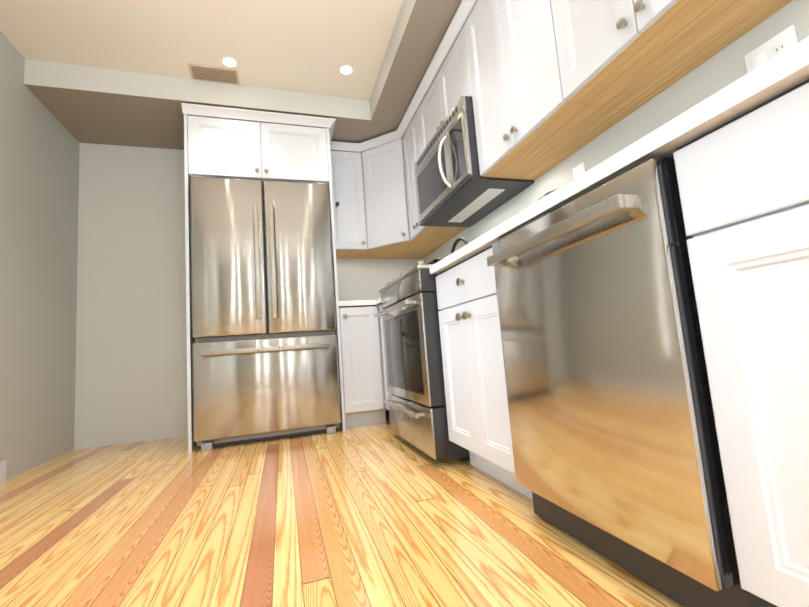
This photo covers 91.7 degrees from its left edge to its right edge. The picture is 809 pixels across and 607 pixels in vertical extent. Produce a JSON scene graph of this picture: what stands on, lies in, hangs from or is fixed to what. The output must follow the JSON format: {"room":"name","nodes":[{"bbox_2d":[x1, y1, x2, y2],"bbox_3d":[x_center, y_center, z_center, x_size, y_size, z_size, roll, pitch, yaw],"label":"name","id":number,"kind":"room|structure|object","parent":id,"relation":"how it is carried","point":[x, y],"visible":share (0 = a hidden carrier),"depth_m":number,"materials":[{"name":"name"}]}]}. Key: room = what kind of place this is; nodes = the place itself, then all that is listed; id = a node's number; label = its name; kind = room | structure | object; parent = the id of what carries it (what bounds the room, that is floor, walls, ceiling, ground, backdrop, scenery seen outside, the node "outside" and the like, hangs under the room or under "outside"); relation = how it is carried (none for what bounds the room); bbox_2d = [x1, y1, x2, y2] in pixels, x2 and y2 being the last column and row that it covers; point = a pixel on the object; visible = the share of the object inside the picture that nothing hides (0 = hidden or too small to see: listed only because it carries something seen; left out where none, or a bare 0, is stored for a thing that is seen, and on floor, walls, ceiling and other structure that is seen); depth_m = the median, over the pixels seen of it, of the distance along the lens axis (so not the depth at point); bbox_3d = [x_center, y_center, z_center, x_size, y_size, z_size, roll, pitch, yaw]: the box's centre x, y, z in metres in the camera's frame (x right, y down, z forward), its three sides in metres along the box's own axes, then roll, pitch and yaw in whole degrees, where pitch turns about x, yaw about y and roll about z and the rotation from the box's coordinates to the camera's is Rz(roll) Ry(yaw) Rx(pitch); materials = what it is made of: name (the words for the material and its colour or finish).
{"room":"kitchen","nodes":[
{"label":"kitchen","id":0,"kind":"room"},
{"bbox_2d":[0,31,79,479],"bbox_3d":[-1.666,-0.540,0.244,0.120,2.465,5.600,-2,-7,-17],"label":"wall","id":1,"kind":"structure","parent":0,"point":[39,170],"depth_m":2.41,"materials":[{"name":"grey paint"}]},
{"bbox_2d":[0,460,6,483],"bbox_3d":[-1.421,0.584,-0.163,0.015,0.110,4.730,-2,-7,-17],"label":"baseboard","id":2,"kind":"structure","parent":1,"relation":"attached to","point":[3,463],"depth_m":2.04,"materials":[{"name":"white wood"}]},
{"bbox_2d":[0,0,402,99],"bbox_3d":[-0.411,-1.858,0.874,2.990,0.100,5.720,-2,-7,-17],"label":"ceiling","id":3,"kind":"structure","parent":0,"point":[310,46],"depth_m":2.33,"materials":[{"name":"beige paint"}]},
{"bbox_2d":[187,63,239,84],"bbox_3d":[-1.277,-1.542,2.642,0.300,0.008,0.150,-2,-7,-17],"label":"ceiling vent","id":4,"kind":"object","parent":3,"relation":"in","point":[213,73],"visible":1,"depth_m":2.63,"materials":[{"name":"beige metal"}]},
{"bbox_2d":[221,56,237,67],"bbox_3d":[-1.135,-1.564,2.546,0.099,0.006,0.099,-2,-7,-23],"label":"recessed light","id":5,"kind":"object","parent":3,"relation":"in","point":[228,61],"depth_m":2.55,"materials":[{"name":"white"}]},
{"bbox_2d":[339,65,353,74],"bbox_3d":[-0.399,-1.602,2.696,0.099,0.006,0.099,-2,-7,-23],"label":"recessed light","id":6,"kind":"object","parent":3,"relation":"in","point":[344,69],"depth_m":2.69,"materials":[{"name":"white"}]},
{"bbox_2d":[74,143,422,449],"bbox_3d":[-1.196,-0.228,3.367,2.870,2.465,0.120,-2,-7,-17],"label":"wall","id":7,"kind":"structure","parent":0,"point":[131,361],"depth_m":3.01,"materials":[{"name":"grey paint"}]},
{"bbox_2d":[330,150,366,258],"bbox_3d":[-0.525,-0.847,3.395,0.307,0.850,0.373,-2,-7,-17],"label":"upper cabinet","id":8,"kind":"object","parent":7,"relation":"attached to","point":[349,209],"visible":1,"depth_m":3.27,"materials":[{"name":"white painted wood"},{"name":"bare wood underside"},{"name":"metal knobs"}]},
{"bbox_2d":[24,0,477,152],"bbox_3d":[-0.401,-1.726,0.859,2.749,0.166,5.480,-2,-7,-17],"label":"soffit","id":9,"kind":"structure","parent":0,"point":[88,104],"depth_m":2.67,"materials":[{"name":"beige paint"}]},
{"bbox_2d":[0,411,683,606],"bbox_3d":[-0.221,0.684,0.591,2.990,0.100,5.720,-2,-7,-17],"label":"floor","id":10,"kind":"structure","parent":0,"point":[379,515],"depth_m":1.22,"materials":[{"name":"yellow wood"}]},
{"bbox_2d":[184,114,345,452],"bbox_3d":[-1.043,-0.161,2.984,0.975,2.225,0.673,-2,-7,-17],"label":"tall cabinet","id":11,"kind":"object","parent":10,"relation":"on","point":[229,148],"visible":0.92,"depth_m":2.76,"materials":[{"name":"white"}]},
{"bbox_2d":[190,175,340,450],"bbox_3d":[-1.014,0.049,2.925,0.910,1.791,0.693,-2,-7,-17],"label":"refrigerator","id":12,"kind":"object","parent":10,"relation":"on","point":[265,355],"visible":1,"depth_m":2.62,"materials":[{"name":"grey metal"}]},
{"bbox_2d":[339,305,385,427],"bbox_3d":[-0.380,0.486,3.117,0.316,0.874,0.646,-2,-7,-17],"label":"base cabinet","id":13,"kind":"object","parent":10,"relation":"on","point":[362,369],"visible":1,"depth_m":2.85,"materials":[{"name":"white wood"}]},
{"bbox_2d":[339,300,374,306],"bbox_3d":[-0.441,-0.001,3.175,0.270,0.112,0.622,-2,-7,-17],"label":"countertop","id":14,"kind":"structure","parent":13,"relation":"on","point":[352,302],"depth_m":2.88,"materials":[{"name":"stone"}]},
{"bbox_2d":[379,305,390,409],"bbox_3d":[0.085,0.447,3.084,0.646,0.874,0.990,-2,-7,-17],"label":"base cabinet","id":15,"kind":"object","parent":10,"relation":"on","point":[383,357],"depth_m":2.84,"materials":[{"name":"white wood"}]},
{"bbox_2d":[371,37,808,304],"bbox_3d":[0.560,-0.264,1.487,0.645,0.112,4.477,-2,-7,-17],"label":"countertop","id":16,"kind":"structure","parent":15,"relation":"on","point":[782,72],"depth_m":0.69,"materials":[{"name":"stone"}]},
{"bbox_2d":[533,188,557,203],"bbox_3d":[0.687,-0.351,1.626,0.236,0.214,0.239,-3,-6,-8],"label":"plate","id":17,"kind":"object","parent":16,"relation":"on","point":[546,194],"depth_m":1.57,"materials":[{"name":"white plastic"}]},
{"bbox_2d":[374,259,469,460],"bbox_3d":[0.260,0.296,2.230,0.704,0.960,0.767,-2,-7,-17],"label":"range","id":18,"kind":"object","parent":10,"relation":"on","point":[416,402],"visible":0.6,"depth_m":1.90,"materials":[{"name":"grey metal"}]},
{"bbox_2d":[451,238,467,253],"bbox_3d":[0.351,-0.291,2.378,0.197,0.229,0.232,-2,-7,-17],"label":"faucet","id":19,"kind":"object","parent":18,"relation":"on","point":[456,242],"visible":0.1,"depth_m":2.42,"materials":[{"name":"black metal"}]},
{"bbox_2d":[435,246,532,499],"bbox_3d":[0.540,0.249,1.614,0.646,0.874,0.577,-2,-7,-17],"label":"base cabinet","id":20,"kind":"object","parent":10,"relation":"on","point":[478,420],"visible":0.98,"depth_m":1.50,"materials":[{"name":"white wood"}]},
{"bbox_2d":[487,154,777,606],"bbox_3d":[0.680,0.171,1.042,0.683,0.860,0.597,-2,-7,-17],"label":"dishwasher","id":21,"kind":"object","parent":10,"relation":"on","point":[616,453],"visible":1,"depth_m":0.81,"materials":[{"name":"grey metal"}]},
{"bbox_2d":[673,79,808,606],"bbox_3d":[0.915,0.087,0.406,0.646,0.874,0.757,-2,-7,-17],"label":"base cabinet","id":22,"kind":"object","parent":10,"relation":"on","point":[743,182],"visible":1,"depth_m":0.60,"materials":[{"name":"white wood"}]},
{"bbox_2d":[423,0,808,263],"bbox_3d":[1.052,-0.641,1.164,0.120,2.465,5.720,-2,-7,-17],"label":"wall","id":23,"kind":"structure","parent":0,"point":[719,71],"depth_m":1.40,"materials":[{"name":"grey paint"}]},
{"bbox_2d":[360,139,446,258],"bbox_3d":[-0.054,-0.880,3.422,0.606,0.850,0.606,-2,-7,-17],"label":"upper cabinet","id":24,"kind":"object","parent":23,"relation":"attached to","point":[386,207],"visible":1,"depth_m":3.23,"materials":[{"name":"white painted wood"},{"name":"bare wood underside"},{"name":"metal knobs"}]},
{"bbox_2d":[402,118,466,240],"bbox_3d":[0.224,-0.950,2.994,0.327,0.846,0.382,-2,-7,-17],"label":"upper cabinet","id":25,"kind":"object","parent":23,"relation":"attached to","point":[410,138],"depth_m":2.98,"materials":[{"name":"white wood"}]},
{"bbox_2d":[414,30,465,157],"bbox_3d":[0.377,-1.243,2.474,0.327,0.403,0.764,-2,-7,-17],"label":"upper cabinet","id":26,"kind":"object","parent":23,"relation":"attached to","point":[449,84],"depth_m":2.39,"materials":[{"name":"white wood"}]},
{"bbox_2d":[415,96,533,226],"bbox_3d":[0.352,-0.808,2.407,0.446,0.450,0.759,-2,-7,-17],"label":"microwave","id":27,"kind":"object","parent":26,"relation":"attached to","point":[454,188],"visible":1,"depth_m":2.22,"materials":[{"name":"grey metal"}]},
{"bbox_2d":[462,0,625,179],"bbox_3d":[0.597,-1.112,1.791,0.327,0.846,0.621,-2,-7,-17],"label":"upper cabinet","id":28,"kind":"object","parent":23,"relation":"attached to","point":[546,85],"depth_m":1.72,"materials":[{"name":"white wood"}]},
{"bbox_2d":[181,0,476,151],"bbox_3d":[-0.308,-1.535,1.454,1.570,0.053,3.698,-2,-7,-17],"label":"crown molding","id":29,"kind":"structure","parent":28,"relation":"attached to","point":[462,14],"depth_m":2.75,"materials":[{"name":"white wood"}]},
{"bbox_2d":[572,162,584,178],"bbox_3d":[0.793,-0.571,1.779,0.007,0.116,0.072,-2,-7,-17],"label":"electrical outlet plate","id":30,"kind":"object","parent":23,"relation":"attached to","point":[578,170],"depth_m":1.78,"materials":[{"name":"white plastic"}]},
{"bbox_2d":[542,0,791,115],"bbox_3d":[0.779,-1.191,1.203,0.327,0.846,0.621,-2,-7,-17],"label":"upper cabinet","id":31,"kind":"object","parent":23,"relation":"attached to","point":[616,56],"depth_m":1.23,"materials":[{"name":"white wood"}]},
{"bbox_2d":[744,25,796,73],"bbox_3d":[1.009,-0.669,1.080,0.008,0.116,0.116,-2,-7,-17],"label":"electrical outlet plate","id":32,"kind":"object","parent":23,"relation":"attached to","point":[776,45],"depth_m":1.08,"materials":[{"name":"white plastic"}]}
]}

